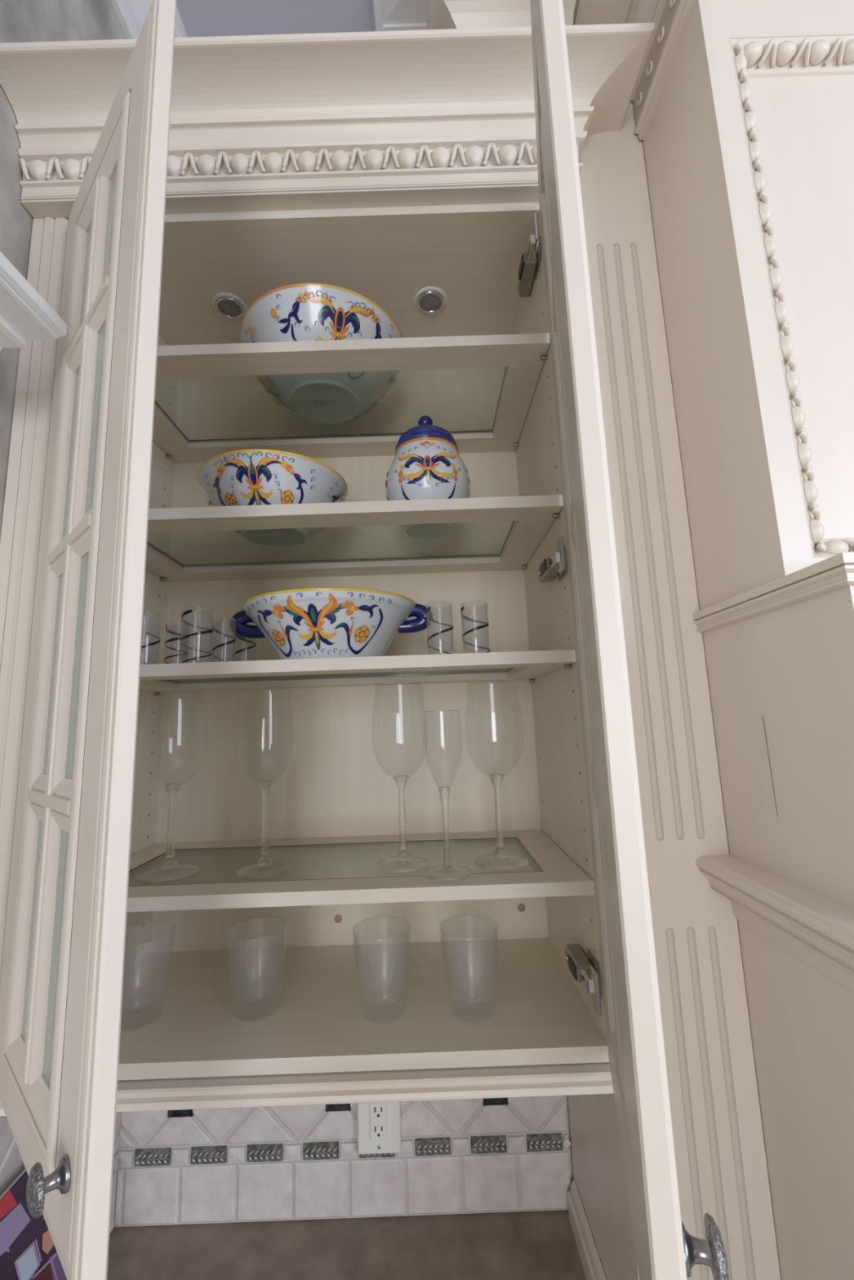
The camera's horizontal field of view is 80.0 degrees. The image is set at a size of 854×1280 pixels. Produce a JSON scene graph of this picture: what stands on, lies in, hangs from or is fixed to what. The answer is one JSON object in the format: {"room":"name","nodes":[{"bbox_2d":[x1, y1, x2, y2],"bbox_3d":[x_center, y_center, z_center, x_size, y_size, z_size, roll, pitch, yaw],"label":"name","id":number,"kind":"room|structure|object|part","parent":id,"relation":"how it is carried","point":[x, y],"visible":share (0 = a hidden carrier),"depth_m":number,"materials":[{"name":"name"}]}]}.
{"room":"kitchen","nodes":[
{"label":"kitchen","id":0,"kind":"room"},
{"bbox_2d":[0,0,127,538],"bbox_3d":[-0.752,-0.122,-0.790,0.105,3.800,3.995,-2,-9,0],"label":"wall","id":1,"kind":"structure","parent":0,"point":[20,20],"depth_m":0.90,"materials":[{"name":"grey paint"}]},
{"bbox_2d":[0,251,67,351],"bbox_3d":[-0.623,-0.544,0.021,0.185,0.069,1.464,-2,-9,0],"label":"crown molding","id":2,"kind":"structure","parent":1,"relation":"attached to","point":[24,314],"depth_m":0.70,"materials":[{"name":"white paint"}]},
{"bbox_2d":[0,1111,120,1234],"bbox_3d":[-0.632,0.762,0.567,0.026,0.645,0.994,-2,-9,0],"label":"tile backsplash","id":3,"kind":"structure","parent":1,"relation":"attached to","point":[11,1164],"depth_m":0.77,"materials":[{"name":"grey tile"}]},
{"bbox_2d":[111,0,187,39],"bbox_3d":[-0.704,-1.855,-0.463,0.112,0.120,3.894,-2,-9,0],"label":"trim","id":4,"kind":"structure","parent":1,"relation":"attached to","point":[131,14],"depth_m":1.27,"materials":[{"name":"white paint"}]},
{"bbox_2d":[176,0,374,37],"bbox_3d":[1.440,-2.028,-0.438,4.620,0.080,4.100,-2,-9,0],"label":"ceiling","id":5,"kind":"structure","parent":0,"point":[199,18],"depth_m":1.34,"materials":[{"name":"grey paint"}]},
{"bbox_2d":[373,0,426,31],"bbox_3d":[-0.033,-1.653,1.265,0.214,0.020,0.229,-2,-9,0],"label":"crown molding","id":6,"kind":"structure","parent":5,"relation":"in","point":[388,15],"depth_m":1.34,"materials":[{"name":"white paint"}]},
{"bbox_3d":[1.571,1.708,-1.035,4.620,0.050,4.100,-2,-9,0],"label":"floor","id":7,"kind":"structure","parent":0,"visible":0},
{"bbox_3d":[-0.171,1.562,0.625,0.942,0.880,0.656,-2,-9,0],"label":"base cabinet","id":8,"kind":"object","parent":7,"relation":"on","visible":0},
{"bbox_2d":[106,1209,586,1279],"bbox_3d":[-0.083,1.107,0.692,1.154,0.032,0.673,-2,-9,0],"label":"countertop","id":9,"kind":"structure","parent":8,"relation":"on","point":[538,1245],"depth_m":0.94,"materials":[{"name":"brown stone"}]},
{"bbox_2d":[0,1168,66,1279],"bbox_3d":[-0.579,0.932,0.614,0.046,0.316,0.440,-2,-9,0],"label":"magazine","id":10,"kind":"object","parent":9,"relation":"on","point":[28,1251],"visible":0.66,"depth_m":0.74,"materials":[{"name":"multicoloured paper"}]},
{"bbox_2d":[567,1180,606,1279],"bbox_3d":[0.282,1.064,0.819,0.016,0.065,0.352,-2,-9,0],"label":"baseboard","id":11,"kind":"structure","parent":9,"relation":"on","point":[593,1268],"depth_m":0.91,"materials":[{"name":"beige paint"}]},
{"bbox_2d":[566,2,781,1279],"bbox_3d":[0.347,-0.081,1.027,0.191,2.385,0.383,-2,-9,0],"label":"fluted pilaster","id":12,"kind":"object","parent":9,"relation":"on","point":[722,1166],"visible":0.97,"depth_m":0.80,"materials":[{"name":"beige paint"}]},
{"bbox_3d":[1.555,0.121,1.241,4.530,3.800,0.105,-2,-9,0],"label":"wall","id":13,"kind":"structure","parent":0,"visible":0},
{"bbox_2d":[114,1095,572,1226],"bbox_3d":[-0.172,0.910,1.044,0.911,0.470,0.026,-2,-9,0],"label":"tile backsplash","id":14,"kind":"structure","parent":13,"relation":"attached to","point":[511,1154],"depth_m":1.01,"materials":[{"name":"grey tile"}]},
{"bbox_2d":[356,1101,401,1154],"bbox_3d":[-0.096,0.955,1.022,0.086,0.124,0.028,-2,-9,0],"label":"wall outlet","id":15,"kind":"object","parent":14,"relation":"attached to","point":[379,1124],"visible":0.68,"depth_m":1.01,"materials":[{"name":"white plastic"}]},
{"bbox_2d":[369,1102,387,1141],"bbox_3d":[-0.096,0.953,1.011,0.035,0.072,0.004,-2,-9,0],"label":"receptacle","id":16,"kind":"object","parent":15,"relation":"attached to","point":[378,1111],"depth_m":1.01,"materials":[{"name":"white plastic"}]},
{"bbox_2d":[0,0,728,1279],"bbox_3d":[-0.151,-0.171,0.815,1.106,1.630,0.828,-2,-9,0],"label":"upper cabinet","id":17,"kind":"object","parent":13,"relation":"attached to","point":[170,184],"visible":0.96,"depth_m":0.87,"materials":[{"name":"laminate"}]},
{"bbox_3d":[-0.328,0.471,0.441,0.037,0.037,0.029,-10,-12,42],"label":"knob","id":18,"kind":"part","parent":17,"relation":"part of","materials":[{"name":"grey metal"}]},
{"bbox_3d":[-0.459,-0.107,0.667,0.432,1.384,0.027,-10,-12,42],"label":"door","id":19,"kind":"part","parent":17,"relation":"part of","materials":[{"name":"beige paint"}]},
{"bbox_2d":[121,921,175,1030],"bbox_3d":[-0.471,0.552,0.838,0.098,0.130,0.098,-2,-9,0],"label":"tumbler","id":20,"kind":"object","parent":17,"relation":"on","point":[147,1007],"visible":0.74,"depth_m":0.82,"materials":[{"name":"clear glass"}]},
{"bbox_3d":[-0.616,-0.050,1.005,0.018,1.424,0.363,-2,-9,0],"label":"panel","id":21,"kind":"part","parent":17,"relation":"part of","materials":[{"name":"laminate"}]},
{"bbox_2d":[212,292,247,319],"bbox_3d":[-0.436,-0.735,1.125,0.073,0.008,0.073,-2,-9,0],"label":"puck light","id":22,"kind":"object","parent":17,"relation":"on","point":[225,305],"depth_m":1.12,"materials":[{"name":"silver metal"}]},
{"bbox_2d":[226,916,287,1021],"bbox_3d":[-0.284,0.549,0.850,0.097,0.127,0.097,-2,-9,0],"label":"tumbler","id":23,"kind":"object","parent":17,"relation":"on","point":[264,1001],"visible":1,"depth_m":0.83,"materials":[{"name":"clear glass"}]},
{"bbox_3d":[-0.164,0.624,0.711,0.876,0.028,0.042,-2,-9,0],"label":"light rail","id":24,"kind":"part","parent":17,"relation":"part of","materials":[{"name":"beige paint"}]},
{"bbox_3d":[-0.175,-0.864,1.078,1.105,0.179,0.526,-2,-9,0],"label":"crown moulding","id":25,"kind":"part","parent":17,"relation":"part of","materials":[{"name":"beige paint"}]},
{"bbox_3d":[-0.211,-0.758,1.117,0.840,0.019,0.364,-2,-9,0],"label":"panel","id":26,"kind":"part","parent":17,"relation":"part of","materials":[{"name":"laminate"}]},
{"bbox_3d":[-0.187,-0.035,1.189,0.876,1.424,0.008,-2,-9,0],"label":"panel","id":27,"kind":"part","parent":17,"relation":"part of","materials":[{"name":"laminate"}]},
{"bbox_2d":[152,333,550,462],"bbox_3d":[-0.202,-0.488,1.073,0.837,0.020,0.363,-2,-9,0],"label":"shelf","id":28,"kind":"object","parent":17,"relation":"attached to","point":[521,353],"visible":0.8,"depth_m":0.94,"materials":[{"name":"laminate"}]},
{"bbox_2d":[239,283,403,424],"bbox_3d":[-0.217,-0.561,1.087,0.346,0.128,0.346,-2,-9,0],"label":"serving bowl","id":29,"kind":"object","parent":28,"relation":"on","point":[300,312],"visible":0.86,"depth_m":0.99,"materials":[{"name":"white ceramic"}]},
{"bbox_3d":[-0.202,-0.495,1.071,0.712,0.006,0.242,-2,-9,0],"label":"glass panel","id":30,"kind":"part","parent":28,"relation":"part of","materials":[{"name":"teal"}]},
{"bbox_2d":[145,494,563,582],"bbox_3d":[-0.192,-0.190,1.025,0.837,0.020,0.363,-2,-9,0],"label":"shelf","id":31,"kind":"object","parent":17,"relation":"attached to","point":[531,516],"visible":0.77,"depth_m":0.89,"materials":[{"name":"laminate"}]},
{"bbox_2d":[197,448,348,546],"bbox_3d":[-0.298,-0.253,0.998,0.282,0.104,0.282,-2,-9,0],"label":"serving bowl","id":32,"kind":"object","parent":31,"relation":"on","point":[248,477],"visible":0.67,"depth_m":0.90,"materials":[{"name":"white ceramic"}]},
{"bbox_3d":[-0.192,-0.197,1.024,0.712,0.006,0.242,-2,-9,0],"label":"glass panel","id":33,"kind":"part","parent":31,"relation":"part of","materials":[{"name":"teal"}]},
{"bbox_2d":[385,415,470,538],"bbox_3d":[0.000,-0.331,1.010,0.167,0.240,0.166,-2,-9,0],"label":"lidded jar","id":34,"kind":"object","parent":31,"relation":"on","point":[427,464],"visible":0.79,"depth_m":0.95,"materials":[{"name":"white ceramic"}]},
{"bbox_3d":[-0.002,-0.409,1.022,0.127,0.083,0.127,-2,-9,0],"label":"lid","id":35,"kind":"part","parent":34,"relation":"part of","materials":[{"name":"blue ceramic"}]},
{"bbox_2d":[138,649,575,693],"bbox_3d":[-0.182,0.068,0.984,0.837,0.020,0.363,-2,-9,0],"label":"shelf","id":36,"kind":"object","parent":17,"relation":"on","point":[515,665],"visible":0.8,"depth_m":0.83,"materials":[{"name":"laminate"}]},
{"bbox_2d":[140,609,161,663],"bbox_3d":[-0.479,0.000,0.865,0.046,0.096,0.046,-6,-10,24],"label":"tumbler","id":37,"kind":"object","parent":36,"relation":"on","point":[143,631],"visible":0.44,"depth_m":0.87,"materials":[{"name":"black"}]},
{"bbox_2d":[164,620,189,663],"bbox_3d":[-0.454,0.012,0.924,0.040,0.090,0.040,-9,-11,35],"label":"tumbler","id":38,"kind":"object","parent":36,"relation":"on","point":[185,652],"visible":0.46,"depth_m":0.92,"materials":[{"name":"black"}]},
{"bbox_2d":[179,604,213,662],"bbox_3d":[-0.389,-0.005,0.859,0.050,0.099,0.050,-1,-9,-4],"label":"tumbler","id":39,"kind":"object","parent":36,"relation":"on","point":[207,630],"visible":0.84,"depth_m":0.85,"materials":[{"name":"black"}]},
{"bbox_2d":[211,617,235,662],"bbox_3d":[-0.366,0.008,0.916,0.041,0.090,0.040,6,-12,-42],"label":"tumbler","id":40,"kind":"object","parent":36,"relation":"on","point":[215,630],"visible":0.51,"depth_m":0.92,"materials":[{"name":"black"}]},
{"bbox_2d":[231,632,256,661],"bbox_3d":[-0.354,0.019,0.986,0.044,0.088,0.044,0,-9,-14],"label":"tumbler","id":41,"kind":"object","parent":36,"relation":"on","point":[233,633],"visible":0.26,"depth_m":0.99,"materials":[{"name":"black"}]},
{"bbox_2d":[229,586,432,659],"bbox_3d":[-0.178,-0.006,0.958,0.308,0.116,0.303,-9,-12,38],"label":"bowl","id":42,"kind":"object","parent":36,"relation":"on","point":[322,622],"visible":0.91,"depth_m":0.87,"materials":[{"name":"white ceramic"}]},
{"bbox_3d":[-0.338,-0.030,0.959,0.066,0.055,0.029,-2,-9,0],"label":"handle","id":43,"kind":"part","parent":42,"relation":"part of","materials":[{"name":"blue ceramic"}]},
{"bbox_3d":[-0.021,-0.041,0.960,0.066,0.055,0.029,-2,-9,0],"label":"handle","id":44,"kind":"part","parent":42,"relation":"part of","materials":[{"name":"blue ceramic"}]},
{"bbox_3d":[-0.183,0.061,0.982,0.712,0.006,0.242,-2,-9,0],"label":"glass panel","id":45,"kind":"part","parent":36,"relation":"part of","materials":[{"name":"teal"}]},
{"bbox_2d":[426,601,453,653],"bbox_3d":[0.022,-0.016,0.860,0.046,0.092,0.046,-10,-12,41],"label":"tumbler","id":46,"kind":"object","parent":36,"relation":"on","point":[428,608],"visible":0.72,"depth_m":0.86,"materials":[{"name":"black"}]},
{"bbox_2d":[460,600,489,652],"bbox_3d":[0.082,-0.017,0.865,0.047,0.092,0.046,5,-11,-36],"label":"tumbler","id":47,"kind":"object","parent":36,"relation":"on","point":[461,607],"visible":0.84,"depth_m":0.87,"materials":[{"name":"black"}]},
{"bbox_2d":[126,829,595,911],"bbox_3d":[-0.170,0.410,0.930,0.837,0.020,0.363,-2,-9,0],"label":"shelf","id":48,"kind":"object","parent":17,"relation":"attached to","point":[555,873],"visible":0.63,"depth_m":0.79,"materials":[{"name":"laminate"}]},
{"bbox_2d":[136,687,208,881],"bbox_3d":[-0.448,0.244,0.897,0.109,0.315,0.109,-7,-11,30],"label":"wine glass","id":49,"kind":"object","parent":48,"relation":"on","point":[169,869],"visible":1,"depth_m":0.88,"materials":[{"name":"clear glass"}]},
{"bbox_3d":[-0.445,0.322,0.885,0.027,0.142,0.027,-2,-9,0],"label":"stem","id":50,"kind":"part","parent":49,"relation":"part of","materials":[{"name":"clear glass"}]},
{"bbox_2d":[139,687,208,786],"bbox_3d":[-0.450,0.175,0.908,0.109,0.175,0.109,-2,-9,0],"label":"bowl","id":51,"kind":"object","parent":49,"relation":"on","point":[171,784],"depth_m":0.89,"materials":[{"name":"clear glass"}]},
{"bbox_2d":[235,685,296,878],"bbox_3d":[-0.283,0.240,0.894,0.101,0.312,0.101,-8,-11,32],"label":"wine glass","id":52,"kind":"object","parent":48,"relation":"on","point":[265,868],"visible":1,"depth_m":0.87,"materials":[{"name":"clear glass"}]},
{"bbox_3d":[-0.280,0.316,0.882,0.025,0.140,0.025,-8,-11,32],"label":"stem","id":53,"kind":"part","parent":52,"relation":"part of","materials":[{"name":"clear glass"}]},
{"bbox_2d":[235,685,296,782],"bbox_3d":[-0.285,0.171,0.905,0.101,0.174,0.101,-8,-11,32],"label":"bowl","id":54,"kind":"object","parent":52,"relation":"on","point":[255,686],"depth_m":0.90,"materials":[{"name":"clear glass"}]},
{"bbox_3d":[-0.171,0.403,0.928,0.712,0.006,0.242,-2,-9,0],"label":"glass panel","id":55,"kind":"part","parent":48,"relation":"part of","materials":[{"name":"teal"}]},
{"bbox_2d":[371,680,430,872],"bbox_3d":[-0.046,0.231,0.898,0.101,0.314,0.101,2,-10,-24],"label":"wine glass","id":56,"kind":"object","parent":48,"relation":"on","point":[403,862],"visible":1,"depth_m":0.88,"materials":[{"name":"clear glass"}]},
{"bbox_2d":[371,680,428,779],"bbox_3d":[-0.048,0.163,0.909,0.101,0.174,0.101,2,-10,-24],"label":"bowl","id":57,"kind":"object","parent":56,"relation":"on","point":[397,777],"depth_m":0.89,"materials":[{"name":"clear glass"}]},
{"bbox_3d":[-0.043,0.308,0.886,0.025,0.141,0.025,2,-10,-24],"label":"stem","id":58,"kind":"part","parent":56,"relation":"part of","materials":[{"name":"clear glass"}]},
{"bbox_2d":[422,709,472,880],"bbox_3d":[0.029,0.246,0.837,0.080,0.259,0.080,-2,-9,0],"label":"champagne flute","id":59,"kind":"object","parent":48,"relation":"on","point":[446,872],"visible":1,"depth_m":0.82,"materials":[{"name":"clear glass"}]},
{"bbox_2d":[422,709,462,782],"bbox_3d":[0.027,0.184,0.847,0.066,0.133,0.066,-2,-9,0],"label":"bowl","id":60,"kind":"object","parent":59,"relation":"on","point":[446,709],"depth_m":0.85,"materials":[{"name":"clear glass"}]},
{"bbox_3d":[0.031,0.304,0.828,0.020,0.130,0.020,-2,-9,0],"label":"stem","id":61,"kind":"part","parent":59,"relation":"part of","materials":[{"name":"clear glass"}]},
{"bbox_2d":[464,679,528,869],"bbox_3d":[0.122,0.227,0.894,0.104,0.309,0.104,-3,-9,8],"label":"wine glass","id":62,"kind":"object","parent":48,"relation":"on","point":[500,859],"visible":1,"depth_m":0.87,"materials":[{"name":"clear glass"}]},
{"bbox_2d":[464,679,524,777],"bbox_3d":[0.119,0.160,0.905,0.104,0.172,0.104,-3,-9,8],"label":"bowl","id":63,"kind":"object","parent":62,"relation":"on","point":[495,775],"depth_m":0.89,"materials":[{"name":"clear glass"}]},
{"bbox_3d":[0.124,0.303,0.882,0.026,0.139,0.026,-3,-9,8],"label":"stem","id":64,"kind":"part","parent":62,"relation":"part of","materials":[{"name":"clear glass"}]},
{"bbox_2d":[352,915,410,1023],"bbox_3d":[-0.072,0.537,0.830,0.095,0.128,0.095,-2,-9,0],"label":"tumbler","id":65,"kind":"object","parent":17,"relation":"on","point":[384,1005],"visible":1,"depth_m":0.81,"materials":[{"name":"clear glass"}]},
{"bbox_2d":[413,286,446,314],"bbox_3d":[0.008,-0.750,1.129,0.073,0.008,0.073,-2,-9,0],"label":"puck light","id":66,"kind":"object","parent":17,"relation":"on","point":[427,300],"depth_m":1.12,"materials":[{"name":"silver metal"}]},
{"bbox_2d":[440,915,497,1020],"bbox_3d":[0.071,0.531,0.824,0.095,0.128,0.095,-2,-9,0],"label":"tumbler","id":67,"kind":"object","parent":17,"relation":"on","point":[470,1005],"visible":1,"depth_m":0.81,"materials":[{"name":"clear glass"}]},
{"bbox_3d":[0.192,-0.727,0.928,0.010,0.056,0.062,-2,-9,0],"label":"hinge cup plate","id":68,"kind":"part","parent":17,"relation":"part of","materials":[{"name":"silver metal"}]},
{"bbox_3d":[0.208,-0.722,0.963,0.004,0.048,0.048,-2,-9,0],"label":"mounting plate","id":69,"kind":"part","parent":17,"relation":"part of","materials":[{"name":"silver metal"}]},
{"bbox_3d":[0.212,-0.135,0.833,0.010,0.056,0.062,-2,-9,0],"label":"hinge cup plate","id":70,"kind":"part","parent":17,"relation":"part of","materials":[{"name":"silver metal"}]},
{"bbox_3d":[0.241,-0.080,1.007,0.017,1.424,0.363,-2,-9,0],"label":"panel","id":71,"kind":"part","parent":17,"relation":"part of","materials":[{"name":"laminate"}]},
{"bbox_3d":[0.229,-0.130,0.868,0.004,0.048,0.048,-2,-9,0],"label":"mounting plate","id":72,"kind":"part","parent":17,"relation":"part of","materials":[{"name":"silver metal"}]},
{"bbox_3d":[0.235,0.497,0.732,0.010,0.056,0.062,-2,-9,0],"label":"hinge cup plate","id":73,"kind":"part","parent":17,"relation":"part of","materials":[{"name":"silver metal"}]},
{"bbox_3d":[0.251,0.502,0.767,0.004,0.048,0.048,-2,-9,0],"label":"mounting plate","id":74,"kind":"part","parent":17,"relation":"part of","materials":[{"name":"silver metal"}]},
{"bbox_3d":[0.185,-0.140,0.602,0.027,1.384,0.432,-4,-9,14],"label":"door","id":75,"kind":"part","parent":17,"relation":"part of","materials":[{"name":"beige paint"}]},
{"bbox_3d":[0.185,0.411,0.342,0.029,0.037,0.037,-4,-9,14],"label":"knob","id":76,"kind":"part","parent":17,"relation":"part of","materials":[{"name":"grey metal"}]},
{"bbox_2d":[426,0,574,29],"bbox_3d":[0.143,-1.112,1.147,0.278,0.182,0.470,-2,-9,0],"label":"ceiling","id":77,"kind":"structure","parent":13,"relation":"attached to","point":[441,14],"depth_m":0.97,"materials":[{"name":"beige paint"}]},
{"bbox_2d":[573,0,853,1279],"bbox_3d":[1.060,-0.362,0.896,1.488,2.759,0.726,-2,-9,0],"label":"range hood","id":78,"kind":"object","parent":13,"relation":"attached to","point":[744,109],"visible":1,"depth_m":0.71,"materials":[{"name":"beige paint"}]},
{"bbox_3d":[1.033,-1.134,0.836,1.488,0.277,0.313,-2,-9,0],"label":"cornice","id":79,"kind":"part","parent":78,"relation":"part of","materials":[{"name":"beige paint"}]},
{"bbox_3d":[1.123,-0.076,0.677,1.382,0.033,0.303,-2,-9,0],"label":"ledge moulding","id":80,"kind":"part","parent":78,"relation":"part of","materials":[{"name":"beige paint"}]},
{"bbox_3d":[1.117,0.318,0.594,1.423,0.089,0.344,-2,-9,0],"label":"mantel moulding","id":81,"kind":"part","parent":78,"relation":"part of","materials":[{"name":"beige paint"}]},
{"bbox_3d":[0.913,-0.515,0.711,0.892,0.810,0.031,-2,-9,0],"label":"carved panel frame","id":82,"kind":"part","parent":78,"relation":"part of","materials":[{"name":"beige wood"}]}
]}

